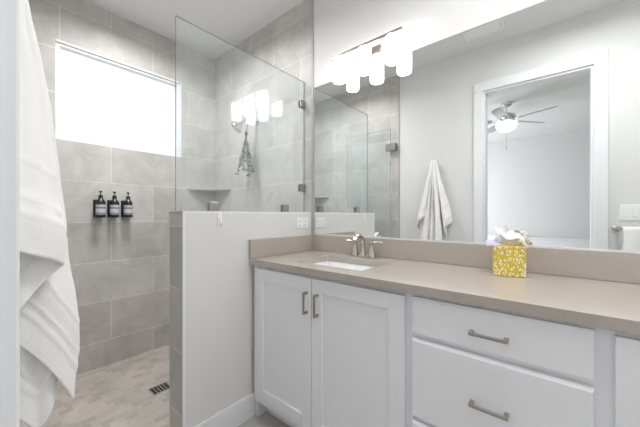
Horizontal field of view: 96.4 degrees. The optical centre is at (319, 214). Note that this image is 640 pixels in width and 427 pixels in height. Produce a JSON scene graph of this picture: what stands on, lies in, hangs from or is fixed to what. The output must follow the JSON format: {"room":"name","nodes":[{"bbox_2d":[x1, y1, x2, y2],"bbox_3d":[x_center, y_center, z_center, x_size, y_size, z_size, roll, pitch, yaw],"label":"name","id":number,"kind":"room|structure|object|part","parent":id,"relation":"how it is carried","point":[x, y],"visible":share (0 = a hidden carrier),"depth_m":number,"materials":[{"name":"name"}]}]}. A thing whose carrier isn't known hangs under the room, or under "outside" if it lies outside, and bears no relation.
{"room":"bathroom","nodes":[
{"label":"bathroom","id":0,"kind":"room"},
{"bbox_2d":[28,0,214,381],"bbox_3d":[-1.634,-0.183,2.387,0.120,2.846,1.773,0,0,40],"label":"wall","id":1,"kind":"structure","parent":0,"point":[120,267],"depth_m":2.35,"materials":[{"name":"tile"}]},
{"bbox_2d":[93,200,106,217],"bbox_3d":[-1.674,-0.049,2.177,0.090,0.137,0.064,0,0,40],"label":"bracket","id":2,"kind":"object","parent":1,"relation":"attached to","point":[94,201],"visible":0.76,"depth_m":2.18,"materials":[{"name":"black metal"}]},
{"bbox_3d":[-1.706,-0.049,2.201,0.010,0.137,0.060,0,0,40],"label":"plate","id":3,"kind":"part","parent":2,"relation":"part of","materials":[{"name":"black metal"}]},
{"bbox_2d":[95,191,105,216],"bbox_3d":[-1.662,-0.085,2.170,0.062,0.197,0.062,0,0,-21],"label":"soap bottle","id":4,"kind":"object","parent":2,"relation":"on","point":[100,207],"visible":1,"depth_m":2.15,"materials":[{"name":"black"}]},
{"bbox_2d":[107,200,119,217],"bbox_3d":[-1.617,-0.049,2.244,0.090,0.137,0.064,0,0,40],"label":"bracket","id":5,"kind":"object","parent":1,"relation":"attached to","point":[108,201],"visible":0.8,"depth_m":2.25,"materials":[{"name":"black metal"}]},
{"bbox_3d":[-1.649,-0.049,2.268,0.010,0.137,0.060,0,0,40],"label":"plate","id":6,"kind":"part","parent":5,"relation":"part of","materials":[{"name":"black metal"}]},
{"bbox_2d":[110,191,118,216],"bbox_3d":[-1.606,-0.085,2.237,0.062,0.197,0.062,0,0,-21],"label":"soap bottle","id":7,"kind":"object","parent":5,"relation":"on","point":[114,203],"visible":1,"depth_m":2.22,"materials":[{"name":"black plastic"}]},
{"bbox_2d":[55,41,178,156],"bbox_3d":[-1.618,-0.888,2.379,0.056,0.698,0.871,0,0,40],"label":"window","id":8,"kind":"structure","parent":1,"relation":"in","point":[58,46],"depth_m":2.22,"materials":[{"name":"white"}]},
{"bbox_2d":[55,39,180,156],"bbox_3d":[-1.588,-0.891,2.358,0.016,0.704,0.877,0,0,40],"label":"trim","id":9,"kind":"structure","parent":1,"relation":"attached to","point":[56,40],"depth_m":2.46,"materials":[{"name":"white"}]},
{"bbox_2d":[121,201,123,216],"bbox_3d":[-1.558,-0.049,2.315,0.090,0.137,0.064,0,0,40],"label":"bracket","id":10,"kind":"object","parent":1,"relation":"attached to","point":[122,202],"visible":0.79,"depth_m":2.32,"materials":[{"name":"black metal"}]},
{"bbox_2d":[123,192,132,216],"bbox_3d":[-1.547,-0.085,2.308,0.062,0.197,0.062,0,0,-21],"label":"soap bottle","id":11,"kind":"object","parent":10,"relation":"on","point":[128,205],"visible":1,"depth_m":2.29,"materials":[{"name":"black"}]},
{"bbox_2d":[187,188,230,191],"bbox_3d":[-1.065,-0.247,2.749,0.288,0.019,0.288,0,0,40],"label":"corner shelf","id":12,"kind":"object","parent":1,"relation":"attached to","point":[195,189],"visible":1,"depth_m":2.77,"materials":[{"name":"grey stone"}]},
{"bbox_2d":[20,344,288,426],"bbox_3d":[-0.211,1.210,1.131,3.676,0.060,1.673,0,0,40],"label":"floor","id":13,"kind":"structure","parent":0,"point":[116,394],"depth_m":1.83,"materials":[{"name":"tile"}]},
{"bbox_2d":[148,382,169,395],"bbox_3d":[-1.083,1.177,1.939,0.100,0.006,0.114,0,0,40],"label":"floor drain","id":14,"kind":"object","parent":13,"relation":"on","point":[165,386],"visible":0.88,"depth_m":1.94,"materials":[{"name":"grey metal"}]},
{"bbox_2d":[254,265,409,426],"bbox_3d":[0.129,0.734,1.559,0.942,0.892,0.574,0,0,40],"label":"vanity cabinet","id":15,"kind":"object","parent":13,"relation":"on","point":[328,352],"visible":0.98,"depth_m":1.30,"materials":[{"name":"white paint"}]},
{"bbox_3d":[-0.198,0.671,1.513,0.300,0.613,0.008,0,0,40],"label":"panel","id":16,"kind":"part","parent":15,"relation":"part of","materials":[{"name":"white paint"}]},
{"bbox_3d":[-0.200,0.671,1.511,0.424,0.737,0.018,0,0,40],"label":"door","id":17,"kind":"part","parent":15,"relation":"part of","materials":[{"name":"white paint"}]},
{"bbox_3d":[-0.072,0.422,1.372,0.010,0.106,0.030,0,0,40],"label":"pull handle","id":18,"kind":"part","parent":15,"relation":"part of","materials":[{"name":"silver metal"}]},
{"bbox_3d":[-0.020,0.422,1.329,0.010,0.106,0.030,0,0,40],"label":"pull handle","id":19,"kind":"part","parent":15,"relation":"part of","materials":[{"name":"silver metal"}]},
{"bbox_3d":[0.144,0.671,1.226,0.335,0.613,0.008,0,0,40],"label":"panel","id":20,"kind":"part","parent":15,"relation":"part of","materials":[{"name":"white paint"}]},
{"bbox_3d":[0.142,0.671,1.225,0.459,0.737,0.018,0,0,40],"label":"door","id":21,"kind":"part","parent":15,"relation":"part of","materials":[{"name":"white paint"}]},
{"bbox_2d":[249,235,639,334],"bbox_3d":[0.659,0.215,1.129,2.337,0.143,0.556,0,0,40],"label":"countertop","id":22,"kind":"structure","parent":15,"relation":"on","point":[588,288],"depth_m":1.15,"materials":[{"name":"beige stone"}]},
{"bbox_2d":[313,261,372,269],"bbox_3d":[0.118,0.356,1.547,0.465,0.136,0.333,0,0,40],"label":"sink","id":23,"kind":"object","parent":22,"relation":"in","point":[326,263],"visible":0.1,"depth_m":1.71,"materials":[{"name":"white ceramic"}]},
{"bbox_2d":[343,233,383,257],"bbox_3d":[0.234,0.180,1.698,0.281,0.146,0.131,0,0,40],"label":"faucet","id":24,"kind":"object","parent":22,"relation":"on","point":[354,252],"visible":1,"depth_m":1.71,"materials":[{"name":"silver metal"}]},
{"bbox_3d":[0.214,0.201,1.764,0.053,0.083,0.053,0,0,40],"label":"handle","id":25,"kind":"part","parent":24,"relation":"part of","materials":[{"name":"silver metal"}]},
{"bbox_3d":[0.233,0.176,1.696,0.046,0.137,0.126,0,0,40],"label":"spout","id":26,"kind":"part","parent":24,"relation":"part of","materials":[{"name":"silver metal"}]},
{"bbox_3d":[0.259,0.248,1.727,0.172,0.010,0.056,0,0,40],"label":"plate","id":27,"kind":"part","parent":24,"relation":"part of","materials":[{"name":"silver metal"}]},
{"bbox_3d":[0.303,0.201,1.689,0.053,0.083,0.053,0,0,40],"label":"handle","id":28,"kind":"part","parent":24,"relation":"part of","materials":[{"name":"silver metal"}]},
{"bbox_2d":[485,227,528,277],"bbox_3d":[0.795,0.152,1.223,0.156,0.201,0.111,0,0,28],"label":"tissue box","id":29,"kind":"object","parent":22,"relation":"on","point":[508,258],"visible":1,"depth_m":1.18,"materials":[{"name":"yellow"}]},
{"bbox_2d":[410,294,603,426],"bbox_3d":[0.689,0.734,1.090,0.519,0.892,0.574,0,0,40],"label":"vanity cabinet","id":30,"kind":"object","parent":13,"relation":"on","point":[471,365],"visible":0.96,"depth_m":0.87,"materials":[{"name":"white paint"}]},
{"bbox_3d":[0.529,0.895,0.901,0.486,0.290,0.018,0,0,40],"label":"drawer","id":31,"kind":"part","parent":30,"relation":"part of","materials":[{"name":"white paint"}]},
{"bbox_3d":[0.516,0.599,0.880,0.106,0.010,0.030,0,0,40],"label":"pull handle","id":32,"kind":"part","parent":30,"relation":"part of","materials":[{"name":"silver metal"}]},
{"bbox_3d":[0.516,0.374,0.880,0.106,0.010,0.030,0,0,40],"label":"pull handle","id":33,"kind":"part","parent":30,"relation":"part of","materials":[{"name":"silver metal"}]},
{"bbox_3d":[0.529,0.595,0.901,0.486,0.290,0.018,0,0,40],"label":"drawer","id":34,"kind":"part","parent":30,"relation":"part of","materials":[{"name":"white paint"}]},
{"bbox_3d":[0.529,0.369,0.901,0.486,0.138,0.018,0,0,40],"label":"drawer","id":35,"kind":"part","parent":30,"relation":"part of","materials":[{"name":"white paint"}]},
{"bbox_2d":[604,329,639,426],"bbox_3d":[1.218,0.734,0.647,0.860,0.892,0.574,0,0,40],"label":"vanity cabinet","id":36,"kind":"object","parent":13,"relation":"on","point":[621,349],"visible":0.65,"depth_m":0.71,"materials":[{"name":"white paint"}]},
{"bbox_3d":[0.901,0.671,0.589,0.411,0.737,0.018,0,0,40],"label":"door","id":37,"kind":"part","parent":36,"relation":"part of","materials":[{"name":"white paint"}]},
{"bbox_2d":[170,213,181,426],"bbox_3d":[-0.712,0.586,1.428,0.135,1.188,0.010,0,0,40],"label":"wall","id":38,"kind":"structure","parent":0,"point":[175,218],"depth_m":1.43,"materials":[{"name":"tile"}]},
{"bbox_2d":[85,0,303,58],"bbox_3d":[-0.187,-1.646,1.175,3.896,0.080,1.773,0,0,40],"label":"ceiling","id":39,"kind":"structure","parent":0,"point":[232,21],"depth_m":2.32,"materials":[{"name":"white paint"}]},
{"bbox_2d":[185,213,310,426],"bbox_3d":[-0.410,0.586,1.784,0.141,1.188,0.925,0,0,40],"label":"wall","id":40,"kind":"structure","parent":0,"point":[219,275],"depth_m":1.52,"materials":[{"name":"white paint"}]},
{"bbox_2d":[182,211,184,426],"bbox_3d":[-0.658,0.580,1.382,0.008,1.200,0.011,0,0,40],"label":"trim","id":41,"kind":"structure","parent":40,"relation":"attached to","point":[183,212],"depth_m":1.38,"materials":[{"name":"white"}]},
{"bbox_2d":[218,212,222,226],"bbox_3d":[-0.522,0.025,1.514,0.031,0.075,0.026,0,0,40],"label":"hook","id":42,"kind":"object","parent":40,"relation":"attached to","point":[220,223],"visible":1,"depth_m":1.52,"materials":[{"name":"white plastic"}]},
{"bbox_2d":[194,392,255,426],"bbox_3d":[-0.511,1.113,1.542,0.015,0.135,0.416,0,0,40],"label":"baseboard","id":43,"kind":"structure","parent":40,"relation":"attached to","point":[234,415],"depth_m":1.58,"materials":[{"name":"white wood"}]},
{"bbox_2d":[185,211,310,213],"bbox_3d":[-0.357,-0.014,1.741,0.008,0.012,0.925,0,0,40],"label":"trim","id":44,"kind":"structure","parent":40,"relation":"attached to","point":[231,212],"depth_m":1.65,"materials":[{"name":"white"}]},
{"bbox_2d":[296,218,307,228],"bbox_3d":[-0.124,0.058,2.009,0.008,0.075,0.116,0,0,40],"label":"wall outlet","id":45,"kind":"object","parent":40,"relation":"attached to","point":[301,223],"visible":1,"depth_m":2.00,"materials":[{"name":"white plastic"}]},
{"bbox_2d":[298,219,301,227],"bbox_3d":[-0.138,0.058,1.988,0.002,0.061,0.036,0,0,40],"label":"receptacle","id":46,"kind":"object","parent":45,"relation":"attached to","point":[299,220],"depth_m":1.99,"materials":[{"name":"grey plastic"}]},
{"bbox_2d":[303,219,306,226],"bbox_3d":[-0.106,0.058,2.026,0.002,0.061,0.036,0,0,40],"label":"receptacle","id":47,"kind":"object","parent":45,"relation":"attached to","point":[304,220],"depth_m":2.02,"materials":[{"name":"grey plastic"}]},
{"bbox_3d":[-0.421,-0.014,1.785,0.148,0.012,0.939,0,0,40],"label":"trim","id":48,"kind":"structure","parent":40,"relation":"on","visible":0},
{"bbox_2d":[175,15,305,211],"bbox_3d":[-0.418,-0.506,1.783,0.028,0.971,0.936,0,0,40],"label":"glass panel","id":49,"kind":"object","parent":48,"relation":"on","point":[211,206],"visible":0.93,"depth_m":1.57,"materials":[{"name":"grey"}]},
{"bbox_2d":[215,0,544,247],"bbox_3d":[0.358,-0.183,1.810,3.676,2.846,0.100,0,0,40],"label":"wall","id":50,"kind":"structure","parent":0,"point":[246,86],"depth_m":2.23,"materials":[{"name":"tile"}]},
{"bbox_2d":[231,118,258,133],"bbox_3d":[-0.649,-0.764,2.433,0.108,0.173,0.238,0,0,40],"label":"shower head","id":51,"kind":"object","parent":50,"relation":"attached to","point":[237,127],"visible":1,"depth_m":2.38},
{"bbox_2d":[234,118,254,176],"bbox_3d":[-0.652,-0.575,2.457,0.212,0.511,0.121,0,0,40],"label":"bundle","id":52,"kind":"object","parent":51,"relation":"hanging from","point":[248,155],"visible":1,"depth_m":2.44,"materials":[{"name":"grey"}]},
{"bbox_3d":[-0.605,-0.798,2.448,0.018,0.065,0.144,0,0,40],"label":"shower arm","id":53,"kind":"part","parent":51,"relation":"part of","materials":[{"name":"silver metal"}]},
{"bbox_2d":[311,0,313,234],"bbox_3d":[-0.055,-0.732,2.085,0.018,1.749,0.009,0,0,40],"label":"trim","id":54,"kind":"structure","parent":50,"relation":"attached to","point":[312,1],"depth_m":2.08,"materials":[{"name":"grey"}]},
{"bbox_2d":[331,26,403,84],"bbox_3d":[0.278,-0.935,1.728,0.486,0.179,0.126,0,0,40],"label":"vanity light","id":55,"kind":"object","parent":50,"relation":"attached to","point":[367,56],"visible":1,"depth_m":1.68,"materials":[{"name":"white glass"}]},
{"bbox_3d":[0.124,-0.921,1.830,0.085,0.150,0.085,0,0,40],"label":"lamp shade","id":56,"kind":"part","parent":55,"relation":"part of","materials":[{"name":"white glass"}]},
{"bbox_3d":[0.265,-0.921,1.712,0.085,0.150,0.085,0,0,40],"label":"lamp shade","id":57,"kind":"part","parent":55,"relation":"part of","materials":[{"name":"white glass"}]},
{"bbox_3d":[0.317,-0.976,1.765,0.140,0.099,0.021,0,0,40],"label":"plate","id":58,"kind":"part","parent":55,"relation":"part of","materials":[{"name":"silver metal"}]},
{"bbox_3d":[0.405,-0.921,1.595,0.085,0.150,0.085,0,0,40],"label":"lamp shade","id":59,"kind":"part","parent":55,"relation":"part of","materials":[{"name":"white glass"}]},
{"bbox_2d":[314,0,639,253],"bbox_3d":[0.844,-0.388,1.330,2.304,1.063,0.010,0,0,40],"label":"wall mirror","id":60,"kind":"object","parent":50,"relation":"attached to","point":[526,121],"visible":0.89,"depth_m":1.32,"materials":[{"name":"silver mirror"}]},
{"bbox_3d":[-0.205,-0.183,0.113,2.359,2.846,0.120,0,0,40],"label":"wall","id":61,"kind":"structure","parent":0,"visible":0},
{"bbox_2d":[0,0,19,426],"bbox_3d":[-0.120,-0.043,0.134,0.925,2.445,0.022,0,0,40],"label":"trim","id":62,"kind":"structure","parent":61,"relation":"attached to","point":[9,9],"depth_m":0.38,"materials":[{"name":"white paint"}]},
{"bbox_3d":[-0.755,-0.548,0.671,0.044,0.044,0.030,0,0,40],"label":"robe hook","id":63,"kind":"object","parent":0,"visible":0},
{"bbox_2d":[20,0,79,426],"bbox_3d":[-0.710,-0.035,0.723,0.357,1.085,0.141,0,0,40],"label":"bath towel","id":64,"kind":"object","parent":63,"relation":"hanging from","point":[49,317],"visible":0.66,"depth_m":0.66,"materials":[{"name":"white fabric"}]}
]}

